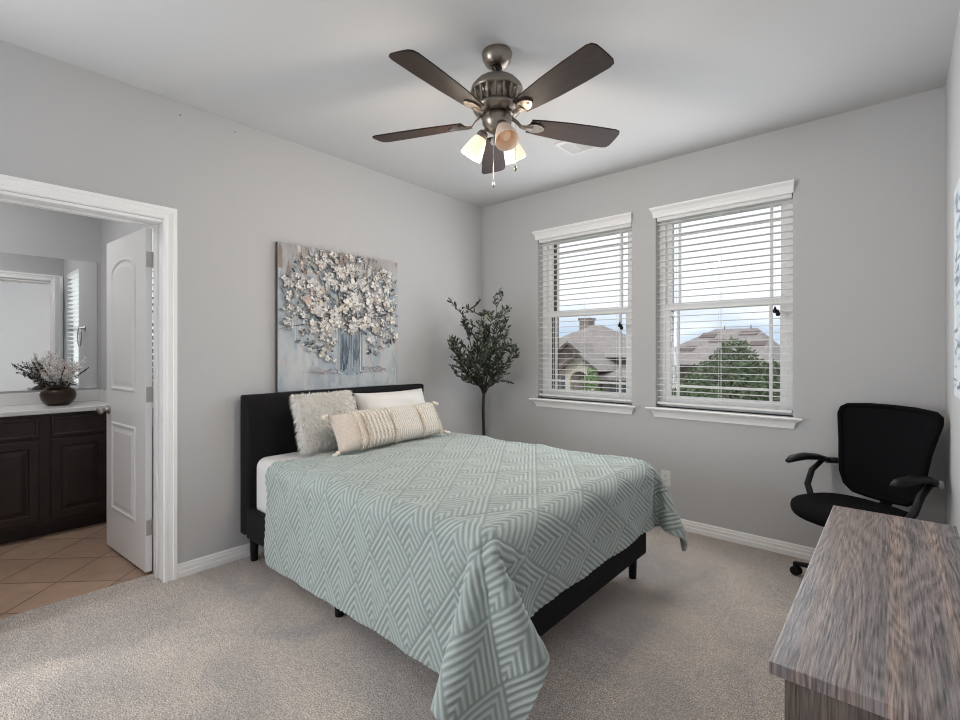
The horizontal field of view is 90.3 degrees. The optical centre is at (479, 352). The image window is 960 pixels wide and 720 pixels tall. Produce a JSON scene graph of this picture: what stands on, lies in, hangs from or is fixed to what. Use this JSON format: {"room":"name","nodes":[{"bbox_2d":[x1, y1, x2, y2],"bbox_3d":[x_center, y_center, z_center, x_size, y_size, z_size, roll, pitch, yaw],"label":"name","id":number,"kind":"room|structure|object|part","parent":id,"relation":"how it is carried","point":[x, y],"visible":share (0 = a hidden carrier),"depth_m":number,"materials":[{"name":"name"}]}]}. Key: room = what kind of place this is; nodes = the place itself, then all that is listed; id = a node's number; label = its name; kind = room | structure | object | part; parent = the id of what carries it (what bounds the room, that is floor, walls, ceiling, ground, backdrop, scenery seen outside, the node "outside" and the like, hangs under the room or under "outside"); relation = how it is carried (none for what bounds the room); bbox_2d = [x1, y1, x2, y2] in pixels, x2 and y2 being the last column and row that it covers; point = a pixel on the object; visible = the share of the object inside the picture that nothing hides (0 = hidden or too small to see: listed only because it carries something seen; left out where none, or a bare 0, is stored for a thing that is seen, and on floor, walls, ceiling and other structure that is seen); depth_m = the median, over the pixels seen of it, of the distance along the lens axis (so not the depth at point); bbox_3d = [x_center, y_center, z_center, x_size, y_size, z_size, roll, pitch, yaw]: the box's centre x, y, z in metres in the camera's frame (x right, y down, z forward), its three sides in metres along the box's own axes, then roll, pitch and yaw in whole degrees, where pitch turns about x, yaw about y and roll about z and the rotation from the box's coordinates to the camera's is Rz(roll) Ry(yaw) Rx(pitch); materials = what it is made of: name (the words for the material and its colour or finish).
{"room":"bedroom","nodes":[
{"label":"bedroom","id":0,"kind":"room"},
{"bbox_2d":[0,202,100,393],"bbox_3d":[-3.697,-0.025,3.475,0.100,2.840,1.680,0,0,41],"label":"wall","id":1,"kind":"structure","parent":0,"point":[25,230],"depth_m":3.78,"materials":[{"name":"grey paint"}]},
{"bbox_2d":[0,252,96,391],"bbox_3d":[-3.658,-0.228,3.437,0.006,1.037,1.433,0,0,41],"label":"mirror","id":2,"kind":"object","parent":1,"relation":"attached to","point":[48,305],"visible":1,"depth_m":3.73,"materials":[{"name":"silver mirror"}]},
{"bbox_2d":[0,389,98,405],"bbox_3d":[-3.647,0.351,3.438,0.020,0.090,1.469,0,0,41],"label":"backsplash","id":3,"kind":"structure","parent":1,"relation":"attached to","point":[9,399],"depth_m":3.66,"materials":[{"name":"white stone"}]},
{"bbox_2d":[101,219,152,554],"bbox_3d":[-2.484,-0.025,3.466,1.740,2.840,0.100,0,0,41],"label":"wall","id":4,"kind":"structure","parent":0,"point":[111,231],"depth_m":3.90,"materials":[{"name":"grey paint"}]},
{"bbox_2d":[96,227,153,572],"bbox_3d":[-2.210,0.277,3.003,0.708,2.013,0.171,0,0,37],"label":"door","id":5,"kind":"structure","parent":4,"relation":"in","point":[130,258],"depth_m":2.91,"materials":[{"name":"white paint"}]},
{"bbox_3d":[-2.476,0.375,3.139,0.062,0.062,0.068,0,0,37],"label":"knob","id":6,"kind":"part","parent":5,"relation":"part of","materials":[{"name":"silver metal"}]},
{"bbox_3d":[-2.233,0.213,3.020,0.428,1.615,0.051,0,0,37],"label":"panel","id":7,"kind":"part","parent":5,"relation":"part of","materials":[{"name":"white paint"}]},
{"bbox_2d":[148,227,152,407],"bbox_3d":[-2.214,-0.233,3.199,0.608,1.180,0.048,0,0,41],"label":"window blind","id":8,"kind":"object","parent":4,"relation":"attached to","point":[148,227],"visible":0.02,"depth_m":3.13,"materials":[{"name":"white wood"}]},
{"bbox_2d":[152,271,152,403],"bbox_3d":[-2.181,-0.230,3.236,0.620,1.190,0.050,0,0,41],"label":"window","id":9,"kind":"structure","parent":4,"relation":"in","point":[152,271],"depth_m":3.36,"materials":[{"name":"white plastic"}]},
{"bbox_2d":[0,40,481,563],"bbox_3d":[-1.801,-0.025,2.804,0.160,2.840,5.360,0,0,41],"label":"wall","id":10,"kind":"structure","parent":0,"point":[234,196],"depth_m":2.95,"materials":[{"name":"grey paint"}]},
{"bbox_2d":[0,174,176,582],"bbox_3d":[-2.080,0.238,2.484,0.202,2.115,0.833,0,0,41],"label":"door frame","id":11,"kind":"structure","parent":10,"relation":"attached to","point":[7,183],"depth_m":2.71,"materials":[{"name":"white paint"}]},
{"bbox_2d":[177,543,264,578],"bbox_3d":[-0.855,1.256,3.754,0.017,0.078,2.685,0,0,41],"label":"baseboard","id":12,"kind":"structure","parent":10,"relation":"attached to","point":[203,563],"depth_m":2.88,"materials":[{"name":"white paint"}]},
{"bbox_2d":[276,241,398,391],"bbox_3d":[-1.007,-0.238,3.542,0.060,0.998,1.009,0,0,41],"label":"canvas painting","id":13,"kind":"object","parent":10,"relation":"attached to","point":[337,312],"visible":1,"depth_m":3.46,"materials":[{"name":"fabric"}]},
{"bbox_2d":[0,522,809,719],"bbox_3d":[-1.187,1.360,2.269,5.470,0.130,5.560,0,0,41],"label":"floor","id":14,"kind":"structure","parent":0,"point":[696,632],"depth_m":2.12,"materials":[{"name":"beige carpet"}]},
{"bbox_2d":[0,410,106,543],"bbox_3d":[-3.456,0.867,3.278,0.518,0.869,1.459,0,0,41],"label":"vanity cabinet","id":15,"kind":"object","parent":14,"relation":"on","point":[53,467],"visible":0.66,"depth_m":3.39,"materials":[{"name":"brown wood"}]},
{"bbox_3d":[-3.179,0.524,3.217,0.020,0.142,0.312,0,0,41],"label":"drawer","id":16,"kind":"part","parent":15,"relation":"part of","materials":[{"name":"brown wood"}]},
{"bbox_3d":[-3.179,0.897,3.217,0.020,0.567,0.312,0,0,41],"label":"cabinet door","id":17,"kind":"part","parent":15,"relation":"part of","materials":[{"name":"brown wood"}]},
{"bbox_2d":[0,389,106,416],"bbox_3d":[-3.457,0.369,3.272,0.526,0.125,1.469,0,0,41],"label":"countertop","id":18,"kind":"structure","parent":15,"relation":"on","point":[11,404],"depth_m":3.59,"materials":[{"name":"white stone"}]},
{"bbox_2d":[17,350,88,405],"bbox_3d":[-3.191,0.188,3.605,0.369,0.418,0.428,0,0,41],"label":"flower arrangement","id":19,"kind":"object","parent":18,"relation":"on","point":[57,380],"visible":1,"depth_m":3.56,"materials":[{"name":"grey plant"}]},
{"bbox_3d":[-3.190,0.321,3.615,0.214,0.152,0.214,0,0,41],"label":"pot","id":20,"kind":"part","parent":19,"relation":"part of","materials":[{"name":"brown ceramic"}]},
{"bbox_3d":[-2.930,0.524,3.502,0.020,0.142,0.323,0,0,41],"label":"drawer","id":21,"kind":"part","parent":15,"relation":"part of","materials":[{"name":"brown wood"}]},
{"bbox_3d":[-2.930,0.897,3.502,0.020,0.567,0.323,0,0,41],"label":"cabinet door","id":22,"kind":"part","parent":15,"relation":"part of","materials":[{"name":"brown wood"}]},
{"bbox_2d":[240,384,645,636],"bbox_3d":[-0.254,0.780,2.884,2.023,1.030,1.482,0,0,41],"label":"bed","id":23,"kind":"object","parent":14,"relation":"on","point":[266,420],"visible":0.3,"depth_m":2.96,"materials":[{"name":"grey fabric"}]},
{"bbox_3d":[-1.409,1.210,2.983,0.053,0.170,0.054,0,0,41],"label":"leg","id":24,"kind":"part","parent":23,"relation":"part of","materials":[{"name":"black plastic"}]},
{"bbox_3d":[-0.711,1.053,2.338,1.905,0.185,0.040,0,0,41],"label":"rail","id":25,"kind":"part","parent":23,"relation":"part of","materials":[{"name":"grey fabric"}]},
{"bbox_2d":[257,446,338,512],"bbox_3d":[-0.256,0.831,2.850,1.910,0.360,1.330,0,0,41],"label":"mattress","id":26,"kind":"object","parent":23,"relation":"on","point":[264,463],"visible":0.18,"depth_m":2.93,"materials":[{"name":"white fabric"}]},
{"bbox_2d":[289,390,357,455],"bbox_3d":[-1.006,0.447,3.155,0.274,0.405,0.499,0,0,35],"label":"pillow","id":27,"kind":"object","parent":26,"relation":"on","point":[313,434],"visible":0.71,"depth_m":3.02,"materials":[{"name":"white fur"}]},
{"bbox_2d":[353,388,424,410],"bbox_3d":[-0.649,0.449,3.631,0.218,0.313,0.662,0,0,40],"label":"pillow","id":28,"kind":"object","parent":26,"relation":"on","point":[364,401],"visible":0.34,"depth_m":3.53,"materials":[{"name":"white fabric"}]},
{"bbox_3d":[-0.992,0.698,3.527,0.066,0.865,1.482,0,0,41],"label":"headboard","id":29,"kind":"part","parent":23,"relation":"part of","materials":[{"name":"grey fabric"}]},
{"bbox_3d":[-0.693,1.210,2.356,0.053,0.170,0.054,0,0,41],"label":"leg","id":30,"kind":"part","parent":23,"relation":"part of","materials":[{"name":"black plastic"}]},
{"bbox_2d":[264,432,687,719],"bbox_3d":[-0.038,0.940,2.630,1.827,0.667,1.806,0,0,41],"label":"comforter","id":31,"kind":"object","parent":23,"relation":"on","point":[446,547],"visible":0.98,"depth_m":2.03,"materials":[{"name":"green fabric"}]},
{"bbox_2d":[320,401,449,457],"bbox_3d":[-0.591,0.496,3.249,0.250,0.253,1.037,0,0,38],"label":"lumbar pillow","id":32,"kind":"object","parent":31,"relation":"on","point":[359,429],"visible":1,"depth_m":3.11,"materials":[{"name":"fabric"}]},
{"bbox_3d":[0.473,1.053,2.213,0.045,0.185,1.407,0,0,41],"label":"foot rail","id":33,"kind":"part","parent":23,"relation":"part of","materials":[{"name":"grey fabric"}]},
{"bbox_3d":[0.878,1.210,2.750,0.053,0.170,0.054,0,0,41],"label":"leg","id":34,"kind":"part","parent":23,"relation":"part of","materials":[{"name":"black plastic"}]},
{"bbox_2d":[447,287,519,435],"bbox_3d":[0.039,0.369,4.129,0.635,1.853,0.610,0,0,-19],"label":"tree","id":35,"kind":"object","parent":14,"relation":"on","point":[484,355],"visible":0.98,"depth_m":4.09,"materials":[{"name":"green plant"}]},
{"bbox_2d":[769,505,959,719],"bbox_3d":[1.004,0.920,1.174,0.312,0.750,1.146,0,0,41],"label":"desk","id":36,"kind":"object","parent":14,"relation":"on","point":[871,628],"visible":1,"depth_m":0.95,"materials":[{"name":"grey wood"}]},
{"bbox_3d":[0.644,0.931,0.759,0.270,0.728,0.022,0,0,41],"label":"panel","id":37,"kind":"part","parent":36,"relation":"part of","materials":[{"name":"brown wood"}]},
{"bbox_2d":[785,403,944,575],"bbox_3d":[1.987,0.791,2.556,0.618,1.008,0.620,0,0,-17],"label":"office chair","id":38,"kind":"object","parent":14,"relation":"on","point":[886,451],"visible":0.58,"depth_m":2.60,"materials":[{"name":"black fabric"}]},
{"bbox_3d":[1.899,1.211,2.686,0.052,0.057,0.248,0,0,-29],"label":"leg","id":39,"kind":"part","parent":38,"relation":"part of","materials":[{"name":"black plastic"}]},
{"bbox_3d":[1.941,0.625,2.831,0.317,0.067,0.068,0,0,-17],"label":"armrest","id":40,"kind":"part","parent":38,"relation":"part of","materials":[{"name":"black plastic"}]},
{"bbox_3d":[2.027,0.756,2.817,0.221,0.267,0.115,0,0,-17],"label":"arm post","id":41,"kind":"part","parent":38,"relation":"part of","materials":[{"name":"black plastic"}]},
{"bbox_3d":[1.973,0.852,2.552,0.470,0.086,0.490,0,0,-17],"label":"seat","id":42,"kind":"part","parent":38,"relation":"part of","materials":[{"name":"black fabric"}]},
{"bbox_3d":[2.218,0.546,2.615,0.141,0.519,0.524,0,0,-17],"label":"frame","id":43,"kind":"part","parent":38,"relation":"part of","materials":[{"name":"black plastic"}]},
{"bbox_3d":[2.101,0.625,2.303,0.317,0.067,0.068,0,0,-17],"label":"armrest","id":44,"kind":"part","parent":38,"relation":"part of","materials":[{"name":"black plastic"}]},
{"bbox_3d":[2.165,0.756,2.362,0.221,0.267,0.115,0,0,-17],"label":"arm post","id":45,"kind":"part","parent":38,"relation":"part of","materials":[{"name":"black plastic"}]},
{"bbox_2d":[0,0,959,207],"bbox_3d":[-1.192,-1.505,2.339,5.570,0.120,5.760,0,0,41],"label":"ceiling","id":46,"kind":"structure","parent":0,"point":[684,77],"depth_m":2.36,"materials":[{"name":"grey paint"}]},
{"bbox_2d":[372,43,619,187],"bbox_3d":[0.069,-1.124,2.268,1.265,0.642,1.238,0,0,41],"label":"ceiling fan","id":47,"kind":"object","parent":46,"relation":"hanging from","point":[497,97],"visible":1,"depth_m":2.21,"materials":[{"name":"brown wood"}]},
{"bbox_3d":[-0.310,-1.117,2.431,0.487,0.007,0.146,0,12,18],"label":"blade","id":48,"kind":"part","parent":47,"relation":"part of","materials":[{"name":"brown wood"}]},
{"bbox_3d":[-0.160,-1.117,1.971,0.146,0.007,0.487,15,9,35],"label":"blade","id":49,"kind":"part","parent":47,"relation":"part of","materials":[{"name":"brown wood"}]},
{"bbox_3d":[-0.031,-1.000,2.347,0.125,0.131,0.110,0,0,21],"label":"lamp shade","id":50,"kind":"part","parent":47,"relation":"part of","materials":[{"name":"beige glass"}]},
{"bbox_3d":[0.066,-0.961,2.331,0.004,0.261,0.003,0,0,41],"label":"pull chain","id":51,"kind":"part","parent":47,"relation":"part of","materials":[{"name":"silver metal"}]},
{"bbox_3d":[0.082,-1.117,2.715,0.146,0.007,0.487,-12,0,0],"label":"blade","id":52,"kind":"part","parent":47,"relation":"part of","materials":[{"name":"brown wood"}]},
{"bbox_3d":[0.115,-1.013,2.202,0.052,0.079,0.067,0,0,-18],"label":"bulb","id":53,"kind":"part","parent":47,"relation":"part of","materials":[{"name":"beige"}]},
{"bbox_3d":[0.119,-1.000,2.189,0.110,0.131,0.125,0,0,-18],"label":"lamp shade","id":54,"kind":"part","parent":47,"relation":"part of","materials":[{"name":"beige"}]},
{"bbox_3d":[0.170,-1.000,2.386,0.125,0.131,0.110,0,0,-43],"label":"lamp shade","id":55,"kind":"part","parent":47,"relation":"part of","materials":[{"name":"beige glass"}]},
{"bbox_3d":[0.324,-1.117,1.971,0.146,0.007,0.487,15,-9,-35],"label":"blade","id":56,"kind":"part","parent":47,"relation":"part of","materials":[{"name":"brown wood"}]},
{"bbox_3d":[0.473,-1.117,2.431,0.487,0.007,0.146,0,-12,-18],"label":"blade","id":57,"kind":"part","parent":47,"relation":"part of","materials":[{"name":"brown wood"}]},
{"bbox_2d":[554,141,597,154],"bbox_3d":[0.703,-1.438,3.295,0.300,0.014,0.236,0,0,41],"label":"ceiling vent","id":58,"kind":"object","parent":46,"relation":"in","point":[570,148],"visible":0.45,"depth_m":3.34,"materials":[{"name":"white metal"}]},
{"bbox_2d":[552,245,672,394],"bbox_3d":[1.403,1.375,3.862,3.600,5.840,0.153,0,0,41],"label":"wall","id":59,"kind":"structure","parent":0,"point":[555,246],"depth_m":4.48,"materials":[{"name":"brick"}]},
{"bbox_2d":[482,86,944,547],"bbox_3d":[1.254,-0.025,3.782,3.480,2.840,0.130,0,0,41],"label":"wall","id":60,"kind":"structure","parent":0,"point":[869,218],"depth_m":3.03,"materials":[{"name":"grey paint"}]},
{"bbox_2d":[528,212,634,414],"bbox_3d":[0.883,-0.304,4.072,1.001,1.580,0.211,0,0,41],"label":"window","id":61,"kind":"structure","parent":60,"relation":"attached to","point":[625,218],"depth_m":4.02,"materials":[{"name":"white plastic"}]},
{"bbox_3d":[0.861,0.448,4.045,1.001,0.076,0.141,0,0,41],"label":"sill","id":62,"kind":"part","parent":61,"relation":"part of","materials":[{"name":"white paint"}]},
{"bbox_3d":[0.835,-1.056,4.031,0.931,0.076,0.044,0,0,41],"label":"head moulding","id":63,"kind":"part","parent":61,"relation":"part of","materials":[{"name":"white paint"}]},
{"bbox_3d":[0.919,0.000,4.112,0.795,0.730,0.028,0,0,41],"label":"sash","id":64,"kind":"part","parent":61,"relation":"part of","materials":[{"name":"white plastic"}]},
{"bbox_3d":[0.940,-0.671,4.136,0.795,0.703,0.028,0,0,41],"label":"sash","id":65,"kind":"part","parent":61,"relation":"part of","materials":[{"name":"white plastic"}]},
{"bbox_2d":[539,223,631,401],"bbox_3d":[0.873,-0.322,4.059,0.871,1.421,0.079,0,0,41],"label":"window blind","id":66,"kind":"object","parent":60,"relation":"attached to","point":[624,226],"visible":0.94,"depth_m":4.03,"materials":[{"name":"white plastic"}]},
{"bbox_3d":[0.650,-0.312,4.271,0.014,1.385,0.053,0,0,41],"label":"ladder cord","id":67,"kind":"part","parent":66,"relation":"part of","materials":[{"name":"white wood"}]},
{"bbox_3d":[0.881,0.380,4.069,0.871,0.016,0.050,0,0,41],"label":"rail","id":68,"kind":"part","parent":66,"relation":"part of","materials":[{"name":"white plastic"}]},
{"bbox_3d":[1.121,-0.312,3.860,0.014,1.385,0.053,0,0,41],"label":"ladder cord","id":69,"kind":"part","parent":66,"relation":"part of","materials":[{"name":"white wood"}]},
{"bbox_2d":[661,470,670,486],"bbox_3d":[1.388,0.938,3.573,0.072,0.116,0.009,0,0,41],"label":"wall outlet","id":70,"kind":"object","parent":60,"relation":"attached to","point":[665,475],"visible":0.88,"depth_m":3.56,"materials":[{"name":"white plastic"}]},
{"bbox_2d":[645,179,801,428],"bbox_3d":[1.691,-0.304,3.368,0.996,1.580,0.211,0,0,41],"label":"window","id":71,"kind":"structure","parent":60,"relation":"attached to","point":[784,187],"depth_m":3.33,"materials":[{"name":"white plastic"}]},
{"bbox_3d":[1.643,-1.056,3.327,0.926,0.076,0.044,0,0,41],"label":"head moulding","id":72,"kind":"part","parent":71,"relation":"part of","materials":[{"name":"white paint"}]},
{"bbox_3d":[1.668,0.448,3.341,0.996,0.076,0.141,0,0,41],"label":"sill","id":73,"kind":"part","parent":71,"relation":"part of","materials":[{"name":"white paint"}]},
{"bbox_3d":[1.726,0.000,3.408,0.790,0.730,0.028,0,0,41],"label":"sash","id":74,"kind":"part","parent":71,"relation":"part of","materials":[{"name":"white plastic"}]},
{"bbox_3d":[1.747,-0.671,3.432,0.790,0.703,0.028,0,0,41],"label":"sash","id":75,"kind":"part","parent":71,"relation":"part of","materials":[{"name":"white plastic"}]},
{"bbox_2d":[657,193,792,412],"bbox_3d":[1.680,-0.322,3.355,0.866,1.421,0.079,0,0,41],"label":"window blind","id":76,"kind":"object","parent":60,"relation":"attached to","point":[785,197],"visible":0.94,"depth_m":3.32,"materials":[{"name":"white plastic"}]},
{"bbox_3d":[1.460,-0.312,3.565,0.014,1.385,0.053,0,0,41],"label":"ladder cord","id":77,"kind":"part","parent":76,"relation":"part of","materials":[{"name":"white fabric"}]},
{"bbox_3d":[1.689,0.380,3.365,0.866,0.016,0.050,0,0,41],"label":"rail","id":78,"kind":"part","parent":76,"relation":"part of","materials":[{"name":"white plastic"}]},
{"bbox_3d":[1.927,-0.312,3.157,0.014,1.385,0.053,0,0,41],"label":"ladder cord","id":79,"kind":"part","parent":76,"relation":"part of","materials":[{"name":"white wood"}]},
{"bbox_2d":[680,518,815,560],"bbox_3d":[1.266,1.256,3.674,3.320,0.078,0.017,0,0,41],"label":"baseboard","id":80,"kind":"structure","parent":60,"relation":"attached to","point":[786,548],"depth_m":3.20,"materials":[{"name":"white paint"}]},
{"bbox_2d":[945,9,959,535],"bbox_3d":[0.840,-0.025,0.568,0.120,2.840,5.660,0,0,41],"label":"wall","id":81,"kind":"structure","parent":0,"point":[952,88],"depth_m":2.31,"materials":[{"name":"grey paint"}]},
{"bbox_2d":[953,178,959,398],"bbox_3d":[1.546,-0.230,1.498,0.030,0.790,0.950,0,0,41],"label":"canvas painting","id":82,"kind":"object","parent":81,"relation":"attached to","point":[956,348],"visible":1,"depth_m":1.76,"materials":[{"name":"fabric"}]},
{"label":"outside","id":83,"kind":"structure","parent":0,"visible":0},
{"bbox_3d":[21.068,4.495,44.127,100.000,0.200,85.790,0,0,41],"label":"ground","id":84,"kind":"structure","parent":83,"visible":0},
{"bbox_2d":[581,368,600,390],"bbox_3d":[3.352,2.443,14.319,0.730,4.010,0.743,0,0,41],"label":"tree","id":85,"kind":"object","parent":84,"relation":"on","point":[593,377],"visible":0.28,"depth_m":14.27,"materials":[{"name":"green plant"}]},
{"bbox_2d":[559,318,681,392],"bbox_3d":[5.238,1.335,21.901,6.850,6.120,7.600,0,0,41],"label":"house","id":86,"kind":"structure","parent":84,"relation":"on","point":[611,345],"depth_m":19.69,"materials":[{"name":"grey stone"}]},
{"bbox_3d":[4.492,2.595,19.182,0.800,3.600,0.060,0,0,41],"label":"entry door","id":87,"kind":"part","parent":86,"relation":"part of","materials":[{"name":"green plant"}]},
{"bbox_2d":[674,336,779,401],"bbox_3d":[4.777,2.059,9.102,3.752,4.783,2.224,0,0,41],"label":"tree","id":88,"kind":"object","parent":84,"relation":"on","point":[715,366],"visible":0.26,"depth_m":9.04,"materials":[{"name":"green plant"}]},
{"bbox_2d":[674,325,779,399],"bbox_3d":[12.955,1.485,25.654,6.450,5.820,7.500,0,0,41],"label":"house","id":89,"kind":"structure","parent":84,"relation":"on","point":[755,335],"depth_m":23.95,"materials":[{"name":"grey brick"}]}
]}

